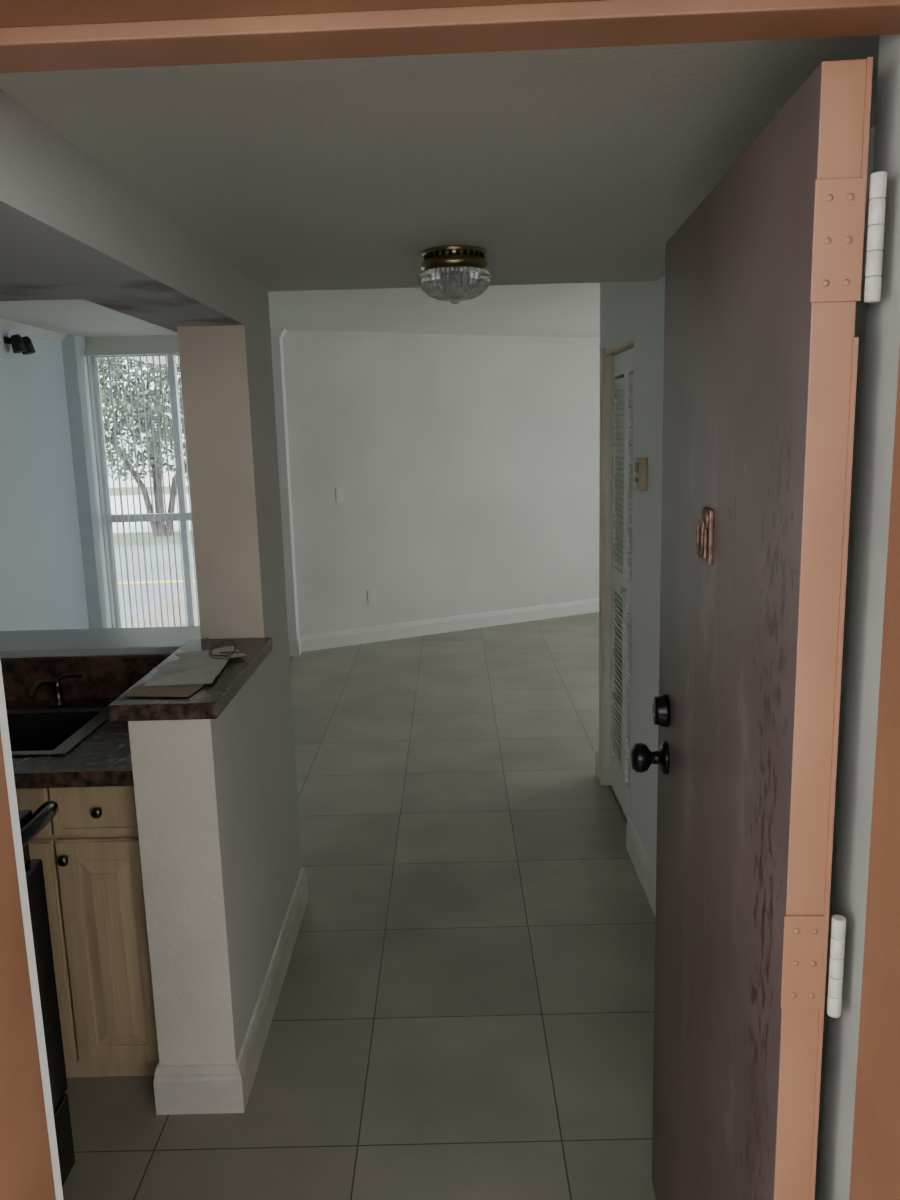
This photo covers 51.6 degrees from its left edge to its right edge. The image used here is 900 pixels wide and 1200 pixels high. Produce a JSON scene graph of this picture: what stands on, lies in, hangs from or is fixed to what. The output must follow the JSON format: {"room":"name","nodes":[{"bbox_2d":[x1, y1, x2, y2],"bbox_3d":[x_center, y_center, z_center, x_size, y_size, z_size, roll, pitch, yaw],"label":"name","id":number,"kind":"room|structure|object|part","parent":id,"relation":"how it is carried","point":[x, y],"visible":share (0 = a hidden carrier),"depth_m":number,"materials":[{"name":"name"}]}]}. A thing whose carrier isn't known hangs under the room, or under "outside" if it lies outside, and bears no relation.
{"room":"apartment entryway","nodes":[
{"label":"apartment entryway","id":0,"kind":"room"},
{"bbox_2d":[0,329,88,630],"bbox_3d":[-2.914,-0.416,5.346,0.150,2.480,4.230,-1,10,0],"label":"wall","id":1,"kind":"structure","parent":0,"point":[42,581],"depth_m":6.41,"materials":[{"name":"paint"}]},
{"bbox_2d":[3,334,35,354],"bbox_3d":[-2.807,-1.669,6.082,0.123,0.117,0.214,-1,10,0],"label":"track spotlight","id":2,"kind":"object","parent":1,"relation":"attached to","point":[23,345],"visible":1,"depth_m":6.01,"materials":[{"name":"black metal"}]},
{"bbox_2d":[0,318,65,341],"bbox_3d":[-2.848,-1.582,4.970,0.045,0.055,3.850,-1,10,0],"label":"crown molding","id":3,"kind":"structure","parent":1,"relation":"attached to","point":[8,325],"depth_m":6.32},
{"bbox_2d":[61,334,111,628],"bbox_3d":[-2.790,-0.756,7.180,0.100,2.480,0.200,-1,10,0],"label":"vertical blinds","id":4,"kind":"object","parent":1,"relation":"attached to","point":[74,360],"depth_m":7.09,"materials":[{"name":"white plastic"}]},
{"bbox_2d":[0,654,167,658],"bbox_3d":[-1.463,0.668,3.233,1.413,1.035,0.280,-1,10,0],"label":"wall pass through","id":5,"kind":"structure","parent":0,"point":[145,654],"depth_m":3.00,"materials":[{"name":"white paint"}]},
{"bbox_2d":[0,88,270,337],"bbox_3d":[-1.410,-0.872,1.974,1.610,0.445,2.240,-1,10,0],"label":"ceiling soffit kitchen","id":6,"kind":"structure","parent":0,"point":[70,228],"depth_m":1.73,"materials":[{"name":"white paint"}]},
{"bbox_2d":[128,623,301,1064],"bbox_3d":[-0.659,0.703,2.852,0.197,1.062,1.084,-1,10,0],"label":"half wall","id":7,"kind":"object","parent":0,"point":[216,800],"depth_m":2.36,"materials":[{"name":"white paint"}]},
{"bbox_2d":[177,325,287,640],"bbox_3d":[-0.685,-0.358,3.001,0.197,0.973,0.407,-1,10,0],"label":"wall pillar","id":8,"kind":"structure","parent":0,"point":[227,383],"depth_m":2.82,"materials":[{"name":"beige paint"}]},
{"bbox_2d":[270,328,286,337],"bbox_3d":[-1.395,-1.976,6.909,0.355,0.055,0.155,-1,10,0],"label":"crown molding","id":9,"kind":"structure","parent":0,"point":[280,332],"depth_m":6.86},
{"bbox_2d":[0,283,599,363],"bbox_3d":[0.376,-1.813,5.279,7.000,0.120,9.360,-1,10,0],"label":"ceiling","id":10,"kind":"structure","parent":0,"point":[566,309],"depth_m":6.07,"materials":[{"name":"paint"}]},
{"bbox_2d":[62,595,655,1199],"bbox_3d":[0.444,0.763,5.641,7.000,0.120,9.380,-1,10,0],"label":"floor","id":11,"kind":"structure","parent":0,"point":[464,1010],"depth_m":3.02,"materials":[{"name":"tile"}]},
{"bbox_2d":[18,801,74,1186],"bbox_3d":[-1.230,0.938,1.773,0.818,1.020,0.760,-1,10,0],"label":"dishwasher","id":12,"kind":"object","parent":11,"relation":"on","point":[31,824],"visible":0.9,"depth_m":2.09,"materials":[{"name":"black metal"}]},
{"bbox_2d":[18,810,32,829],"bbox_3d":[-1.269,0.554,1.702,0.680,0.022,0.760,-1,10,0],"label":"cooktop","id":13,"kind":"object","parent":12,"relation":"in","point":[25,816],"depth_m":2.05,"materials":[{"name":"black metal"}]},
{"bbox_3d":[-0.889,0.535,1.704,0.114,0.099,0.750,-1,10,0],"label":"handle","id":14,"kind":"part","parent":12,"relation":"part of","materials":[{"name":"black plastic"}]},
{"bbox_3d":[-0.919,0.928,1.779,0.030,0.580,0.725,-1,10,0],"label":"oven door","id":15,"kind":"part","parent":12,"relation":"part of","materials":[{"name":"black metal"}]},
{"bbox_3d":[-0.909,1.317,1.850,0.028,0.190,0.725,-1,10,0],"label":"drawer","id":16,"kind":"part","parent":12,"relation":"part of","materials":[{"name":"black metal"}]},
{"bbox_2d":[16,786,158,1076],"bbox_3d":[-1.262,0.841,2.746,1.011,0.860,0.660,-1,10,0],"label":"base cabinet","id":17,"kind":"object","parent":11,"relation":"on","point":[89,852],"visible":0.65,"depth_m":2.44,"materials":[{"name":"brown wood"}]},
{"bbox_3d":[-1.179,0.548,2.390,0.286,0.130,0.007,-1,10,0],"label":"drawer frame","id":18,"kind":"part","parent":17,"relation":"part of","materials":[{"name":"brown wood"}]},
{"bbox_3d":[-1.179,0.545,2.401,0.294,0.138,0.016,-1,10,0],"label":"drawer","id":19,"kind":"part","parent":17,"relation":"part of","materials":[{"name":"brown wood"}]},
{"bbox_3d":[-1.169,0.944,2.463,0.286,0.637,0.007,-1,10,0],"label":"cabinet door frame","id":20,"kind":"part","parent":17,"relation":"part of","materials":[{"name":"brown wood"}]},
{"bbox_3d":[-1.169,0.942,2.474,0.294,0.645,0.016,-1,10,0],"label":"cabinet door","id":21,"kind":"part","parent":17,"relation":"part of","materials":[{"name":"brown wood"}]},
{"bbox_3d":[-0.949,0.606,2.386,0.126,0.156,0.030,-2,10,-4],"label":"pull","id":22,"kind":"part","parent":17,"relation":"part of","materials":[{"name":"metal"}]},
{"bbox_2d":[0,654,170,788],"bbox_3d":[-1.475,0.337,2.661,1.411,0.174,0.685,-1,10,0],"label":"countertop","id":23,"kind":"structure","parent":17,"relation":"on","point":[103,758],"depth_m":2.94,"materials":[{"name":"stone"}]},
{"bbox_2d":[28,673,82,706],"bbox_3d":[-1.203,0.288,2.861,0.116,0.100,0.167,-1,10,0],"label":"faucet","id":24,"kind":"object","parent":23,"relation":"on","point":[56,684],"visible":1,"depth_m":2.90,"materials":[{"name":"metal"}]},
{"bbox_3d":[-1.244,0.268,2.847,0.019,0.051,0.147,0,11,9],"label":"spout","id":25,"kind":"part","parent":24,"relation":"part of","materials":[{"name":"metal"}]},
{"bbox_3d":[-1.191,0.243,2.905,0.088,0.027,0.013,0,10,7],"label":"lever","id":26,"kind":"part","parent":24,"relation":"part of","materials":[{"name":"metal"}]},
{"bbox_2d":[6,707,108,755],"bbox_3d":[-1.307,0.453,2.675,0.590,0.161,0.420,-1,10,0],"label":"sink","id":27,"kind":"object","parent":23,"relation":"in","point":[32,732],"visible":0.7,"depth_m":2.85,"materials":[{"name":"metal"}]},
{"bbox_2d":[0,654,170,700],"bbox_3d":[-1.476,0.315,2.670,1.411,0.134,0.660,-1,10,0],"label":"backsplash","id":28,"kind":"structure","parent":23,"relation":"on","point":[103,676],"depth_m":2.97,"materials":[{"name":"stone"}]},
{"bbox_3d":[-0.902,0.540,2.389,0.240,0.130,0.007,-1,10,0],"label":"drawer frame","id":29,"kind":"part","parent":17,"relation":"part of","materials":[{"name":"brown wood"}]},
{"bbox_3d":[-0.902,0.538,2.400,0.248,0.138,0.016,-1,10,0],"label":"drawer","id":30,"kind":"part","parent":17,"relation":"part of","materials":[{"name":"brown wood"}]},
{"bbox_3d":[-0.892,0.935,2.473,0.248,0.645,0.016,-1,10,0],"label":"cabinet door","id":31,"kind":"part","parent":17,"relation":"part of","materials":[{"name":"brown wood"}]},
{"bbox_3d":[-0.892,0.937,2.462,0.240,0.637,0.007,-1,10,0],"label":"cabinet door frame","id":32,"kind":"part","parent":17,"relation":"part of","materials":[{"name":"brown wood"}]},
{"bbox_3d":[-0.892,0.938,2.459,0.128,0.525,0.012,-1,10,0],"label":"raised panel","id":33,"kind":"part","parent":17,"relation":"part of","materials":[{"name":"brown wood"}]},
{"bbox_2d":[0,35,879,291],"bbox_3d":[0.488,-0.994,1.953,2.190,0.295,2.240,-1,10,0],"label":"ceiling entry","id":34,"kind":"structure","parent":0,"point":[573,165],"depth_m":1.55,"materials":[{"name":"white paint"}]},
{"bbox_2d":[418,245,490,303],"bbox_3d":[0.012,-0.861,2.485,0.196,0.135,0.195,-1,10,0],"label":"ceiling light","id":35,"kind":"object","parent":34,"relation":"attached to","point":[454,274],"depth_m":2.42,"materials":[{"name":"clear glass"}]},
{"bbox_2d":[282,338,599,635],"bbox_3d":[1.111,-1.094,8.458,5.329,2.480,0.120,-7,12,-26],"label":"wall","id":36,"kind":"structure","parent":0,"point":[468,473],"depth_m":7.78,"materials":[{"name":"paint"}]},
{"bbox_2d":[85,335,298,638],"bbox_3d":[-2.035,-0.791,7.261,1.610,2.480,0.330,-1,10,0],"label":"wall window","id":37,"kind":"structure","parent":36,"relation":"in","point":[145,341],"depth_m":7.19,"materials":[{"name":"paint"}]},
{"bbox_2d":[83,348,199,627],"bbox_3d":[-2.136,-0.804,7.197,1.170,2.215,0.075,-1,10,0],"label":"vertical blinds","id":38,"kind":"object","parent":37,"relation":"attached to","point":[147,351],"visible":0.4,"depth_m":7.16,"materials":[{"name":"plastic"}]},
{"bbox_3d":[-2.135,-0.802,7.335,1.190,2.280,0.068,-1,10,0],"label":"frame","id":39,"kind":"part","parent":37,"relation":"part of","materials":[{"name":"white metal"}]},
{"bbox_2d":[289,636,301,655],"bbox_3d":[-1.347,0.368,7.354,0.325,0.132,0.125,-1,10,0],"label":"baseboard","id":40,"kind":"structure","parent":36,"relation":"attached to","point":[295,648],"depth_m":7.30,"materials":[{"name":"paint"}]},
{"bbox_2d":[336,487,344,501],"bbox_3d":[-0.872,-0.835,7.394,0.072,0.116,0.009,-7,12,-26],"label":"light switch","id":41,"kind":"object","parent":36,"relation":"attached to","point":[340,493],"visible":1,"depth_m":7.39,"materials":[{"name":"white plastic"}]},
{"bbox_2d":[368,590,375,603],"bbox_3d":[-0.641,-0.025,7.652,0.072,0.116,0.009,-7,12,-26],"label":"wall outlet","id":42,"kind":"object","parent":36,"relation":"attached to","point":[371,593],"visible":1,"depth_m":7.65,"materials":[{"name":"white plastic"}]},
{"bbox_2d":[370,592,373,601],"bbox_3d":[-0.640,-0.024,7.649,0.034,0.080,0.002,-7,12,-26],"label":"socket","id":43,"kind":"object","parent":42,"relation":"attached to","point":[371,593],"depth_m":7.65,"materials":[{"name":"white plastic"}]},
{"bbox_2d":[283,330,599,344],"bbox_3d":[1.109,-2.273,8.163,5.301,0.055,0.045,-7,12,-26],"label":"crown molding","id":44,"kind":"structure","parent":36,"relation":"attached to","point":[290,334],"depth_m":7.55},
{"bbox_2d":[300,598,598,651],"bbox_3d":[1.165,0.071,8.607,5.301,0.132,0.015,-7,12,-26],"label":"baseboard","id":45,"kind":"structure","parent":36,"relation":"attached to","point":[311,642],"depth_m":7.99,"materials":[{"name":"paint"}]},
{"bbox_2d":[600,126,874,1199],"bbox_3d":[0.761,-0.034,2.734,0.100,2.480,3.430,-1,10,0],"label":"wall","id":46,"kind":"structure","parent":0,"point":[628,310],"depth_m":3.31,"materials":[{"name":"paint"}]},
{"bbox_2d":[599,338,633,816],"bbox_3d":[0.761,-0.059,4.031,0.110,2.060,0.750,-1,10,0],"label":"trim","id":47,"kind":"structure","parent":46,"relation":"attached to","point":[606,358],"depth_m":4.32,"materials":[{"name":"paint"}]},
{"bbox_2d":[610,347,633,819],"bbox_3d":[0.749,-0.040,4.001,0.060,2.005,0.655,-1,10,0],"label":"door","id":48,"kind":"structure","parent":46,"relation":"in","point":[623,363],"depth_m":4.08,"materials":[{"name":"white wood"}]},
{"bbox_3d":[0.765,-0.070,4.164,0.028,2.005,0.325,-1,10,0],"label":"louvre panel","id":49,"kind":"part","parent":48,"relation":"part of","materials":[{"name":"white wood"}]},
{"bbox_3d":[0.735,-0.044,3.957,0.032,0.032,0.032,-1,10,0],"label":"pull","id":50,"kind":"part","parent":48,"relation":"part of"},
{"bbox_3d":[0.765,-0.011,3.839,0.028,2.005,0.325,-1,10,0],"label":"louvre panel","id":51,"kind":"part","parent":48,"relation":"part of","materials":[{"name":"white wood"}]},
{"bbox_2d":[634,458,646,490],"bbox_3d":[0.686,-0.453,3.354,0.033,0.115,0.080,-1,10,0],"label":"thermostat","id":52,"kind":"object","parent":46,"relation":"attached to","point":[640,479],"visible":1,"depth_m":3.32,"materials":[{"name":"beige plastic"}]},
{"bbox_2d":[626,817,655,916],"bbox_3d":[0.734,1.193,2.558,0.015,0.132,2.600,-1,10,0],"label":"baseboard","id":53,"kind":"structure","parent":46,"relation":"attached to","point":[646,873],"depth_m":3.53,"materials":[{"name":"paint"}]},
{"bbox_3d":[2.360,-0.075,2.727,3.100,2.480,3.430,-1,10,0],"label":"wall","id":54,"kind":"structure","parent":0,"visible":0},
{"bbox_2d":[595,750,598,778],"bbox_3d":[2.108,0.780,4.610,2.765,0.132,0.065,-1,10,0],"label":"baseboard","id":55,"kind":"structure","parent":54,"relation":"attached to","point":[597,752],"depth_m":4.60,"materials":[{"name":"paint"}]},
{"bbox_3d":[-0.738,0.327,0.985,4.700,2.480,0.140,-1,10,0],"label":"wall","id":56,"kind":"structure","parent":0,"visible":0},
{"bbox_2d":[0,660,62,1199],"bbox_3d":[-0.508,0.505,0.953,0.048,2.130,0.252,-1,10,2],"label":"door frame","id":57,"kind":"object","parent":56,"relation":"attached to","point":[26,1172],"visible":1,"depth_m":1.03,"materials":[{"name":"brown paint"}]},
{"bbox_2d":[0,0,592,27],"bbox_3d":[-0.051,-0.530,0.727,1.020,0.038,0.218,-1,10,2],"label":"door frame","id":58,"kind":"object","parent":56,"relation":"attached to","point":[13,13],"visible":1,"depth_m":0.82,"materials":[{"name":"brown paint"}]},
{"bbox_2d":[0,0,899,72],"bbox_3d":[-0.045,-0.549,0.868,1.020,0.052,0.068,-1,10,2],"label":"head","id":59,"kind":"object","parent":56,"relation":"attached to","point":[595,23],"visible":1,"depth_m":0.85},
{"bbox_2d":[652,59,865,1199],"bbox_3d":[0.433,0.407,1.516,0.044,2.046,0.900,-1,10,4],"label":"slab","id":60,"kind":"object","parent":56,"relation":"attached to","point":[756,384],"visible":0.96,"depth_m":1.20,"materials":[{"name":"paint"}]},
{"bbox_2d":[631,741,669,774],"bbox_3d":[0.396,0.313,1.848,0.070,0.066,0.066,-1,10,4],"label":"handle","id":61,"kind":"object","parent":60,"relation":"attached to","point":[642,757],"visible":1,"depth_m":1.83,"materials":[{"name":"black metal"}]},
{"bbox_2d":[652,694,669,726],"bbox_3d":[0.414,0.218,1.829,0.027,0.064,0.064,-1,10,4],"label":"deadbolt","id":62,"kind":"object","parent":60,"relation":"attached to","point":[661,704],"visible":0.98,"depth_m":1.80,"materials":[{"name":"black metal"}]},
{"bbox_2d":[699,507,713,564],"bbox_3d":[0.390,-0.099,1.420,0.014,0.086,0.054,-1,10,4],"label":"door knocker","id":63,"kind":"object","parent":60,"relation":"attached to","point":[706,514],"visible":0.94,"depth_m":1.40,"materials":[{"name":"brown metal"}]},
{"bbox_2d":[696,520,704,556],"bbox_3d":[0.383,-0.093,1.422,0.008,0.055,0.038,-1,10,3],"label":"ring","id":64,"kind":"object","parent":63,"relation":"attached to","point":[699,540],"depth_m":1.42,"materials":[{"name":"gold metal"}]},
{"bbox_2d":[780,915,823,1008],"bbox_3d":[0.404,0.413,1.059,0.049,0.116,0.003,-1,10,4],"label":"hinge leaf","id":65,"kind":"object","parent":60,"relation":"attached to","point":[804,947],"visible":1,"depth_m":1.06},
{"bbox_2d":[791,928,817,997],"bbox_3d":[0.403,0.414,1.057,0.027,0.087,0.001,-1,10,4],"label":"screws","id":66,"kind":"object","parent":65,"relation":"in","point":[795,963],"depth_m":1.06,"materials":[{"name":"metal"}]},
{"bbox_2d":[827,915,845,1017],"bbox_3d":[0.437,0.414,1.051,0.015,0.119,0.015,-1,10,4],"label":"hinge knuckle","id":67,"kind":"object","parent":65,"relation":"attached to","point":[838,925],"depth_m":1.04},
{"bbox_2d":[810,177,866,302],"bbox_3d":[0.383,-0.355,0.918,0.049,0.116,0.003,-1,10,4],"label":"hinge leaf","id":68,"kind":"object","parent":60,"relation":"attached to","point":[839,218],"visible":1,"depth_m":0.92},
{"bbox_2d":[822,193,854,286],"bbox_3d":[0.383,-0.354,0.916,0.027,0.087,0.001,-1,10,4],"label":"screws","id":69,"kind":"object","parent":68,"relation":"in","point":[850,197],"depth_m":0.92,"materials":[{"name":"silver metal"}]},
{"bbox_2d":[864,171,886,302],"bbox_3d":[0.416,-0.354,0.910,0.015,0.119,0.015,-1,10,4],"label":"hinge knuckle","id":70,"kind":"object","parent":68,"relation":"attached to","point":[878,180],"depth_m":0.90},
{"bbox_2d":[809,57,872,1199],"bbox_3d":[0.427,0.489,1.072,0.005,2.046,0.004,-1,10,4],"label":"weather stripping","id":71,"kind":"object","parent":60,"relation":"attached to","point":[869,60],"visible":1,"depth_m":0.99,"materials":[{"name":"rubber"}]},
{"bbox_2d":[819,34,899,1199],"bbox_3d":[0.475,0.458,1.063,0.035,2.130,0.120,-1,10,2],"label":"door frame","id":72,"kind":"structure","parent":56,"relation":"attached to","point":[881,346],"depth_m":1.00,"materials":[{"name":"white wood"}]},
{"bbox_2d":[849,348,899,1199],"bbox_3d":[0.461,0.489,0.896,0.049,2.130,0.220,-1,10,2],"label":"door frame","id":73,"kind":"object","parent":56,"relation":"attached to","point":[875,1161],"visible":1,"depth_m":0.93,"materials":[{"name":"brown paint"}]},
{"bbox_3d":[-2.638,0.161,2.163,0.900,2.480,2.240,-1,10,0],"label":"wall","id":74,"kind":"structure","parent":0,"visible":0},
{"bbox_2d":[0,626,200,657],"bbox_3d":[-1.477,0.147,3.137,1.413,0.025,0.320,-1,10,0],"label":"sill","id":75,"kind":"structure","parent":74,"relation":"attached to","point":[139,640],"depth_m":3.08,"materials":[{"name":"paint"}]},
{"bbox_2d":[108,637,272,721],"bbox_3d":[-0.678,0.201,2.536,0.257,0.040,0.707,-1,10,0],"label":"countertop","id":76,"kind":"structure","parent":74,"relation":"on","point":[208,702],"depth_m":2.27,"materials":[{"name":"stone"}]},
{"bbox_2d":[122,646,246,696],"bbox_3d":[-0.682,0.184,2.475,0.231,0.014,0.502,-1,10,0],"label":"paper stack","id":77,"kind":"object","parent":76,"relation":"on","point":[183,677],"visible":0.98,"depth_m":2.42,"materials":[{"name":"white paper"}]},
{"bbox_2d":[205,637,244,658],"bbox_3d":[-0.623,0.135,2.589,0.101,0.046,0.148,-5,11,-18],"label":"ring","id":78,"kind":"object","parent":77,"relation":"on","point":[228,655],"visible":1,"depth_m":2.59,"materials":[{"name":"metal"}]},
{"bbox_3d":[-0.656,0.139,2.569,0.141,0.045,0.062,7,13,39],"label":"cord","id":79,"kind":"part","parent":78,"relation":"part of","materials":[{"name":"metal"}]},
{"bbox_2d":[153,867,308,1114],"bbox_3d":[-0.646,1.161,2.936,0.227,0.132,1.114,-1,10,0],"label":"baseboard","id":80,"kind":"structure","parent":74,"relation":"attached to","point":[192,1088],"depth_m":2.40,"materials":[{"name":"paint"}]},
{"label":"outside","id":81,"kind":"structure","parent":0,"visible":0},
{"bbox_2d":[109,486,193,545],"bbox_3d":[-9.958,-3.771,33.668,60.000,0.060,52.400,-1,10,0],"label":"lawn","id":82,"kind":"structure","parent":81,"point":[123,489],"depth_m":19.80,"materials":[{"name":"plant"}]},
{"bbox_2d":[97,357,188,535],"bbox_3d":[-6.209,-4.279,19.371,5.267,5.936,4.418,-2,10,-4],"label":"tree","id":83,"kind":"object","parent":82,"relation":"on","point":[105,360],"visible":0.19,"depth_m":18.68,"materials":[{"name":"green plant"}]},
{"bbox_2d":[100,382,187,487],"bbox_3d":[-15.018,-7.277,41.257,50.000,4.360,4.200,-1,10,0],"label":"neighbouring building","id":84,"kind":"structure","parent":82,"relation":"on","point":[165,475],"depth_m":39.61,"materials":[{"name":"white paint"}]},
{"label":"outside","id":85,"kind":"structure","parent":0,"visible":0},
{"bbox_2d":[110,494,192,532],"bbox_3d":[-9.956,-2.634,27.268,60.000,0.015,13.400,-1,10,0],"label":"parking garage","id":86,"kind":"structure","parent":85,"point":[167,496],"depth_m":26.86,"materials":[{"name":"concrete"}]},
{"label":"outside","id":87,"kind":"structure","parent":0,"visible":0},
{"bbox_2d":[115,544,196,624],"bbox_3d":[-9.949,-0.214,14.088,60.000,0.015,8.200,-1,10,0],"label":"road","id":88,"kind":"structure","parent":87,"point":[177,546],"depth_m":14.19,"materials":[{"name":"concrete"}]},
{"bbox_2d":[118,580,194,583],"bbox_3d":[-9.949,-0.115,13.496,60.000,0.003,0.200,-1,10,0],"label":"road marking","id":89,"kind":"object","parent":88,"relation":"on","point":[167,581],"depth_m":13.46,"materials":[{"name":"yellow paint"}]}
]}

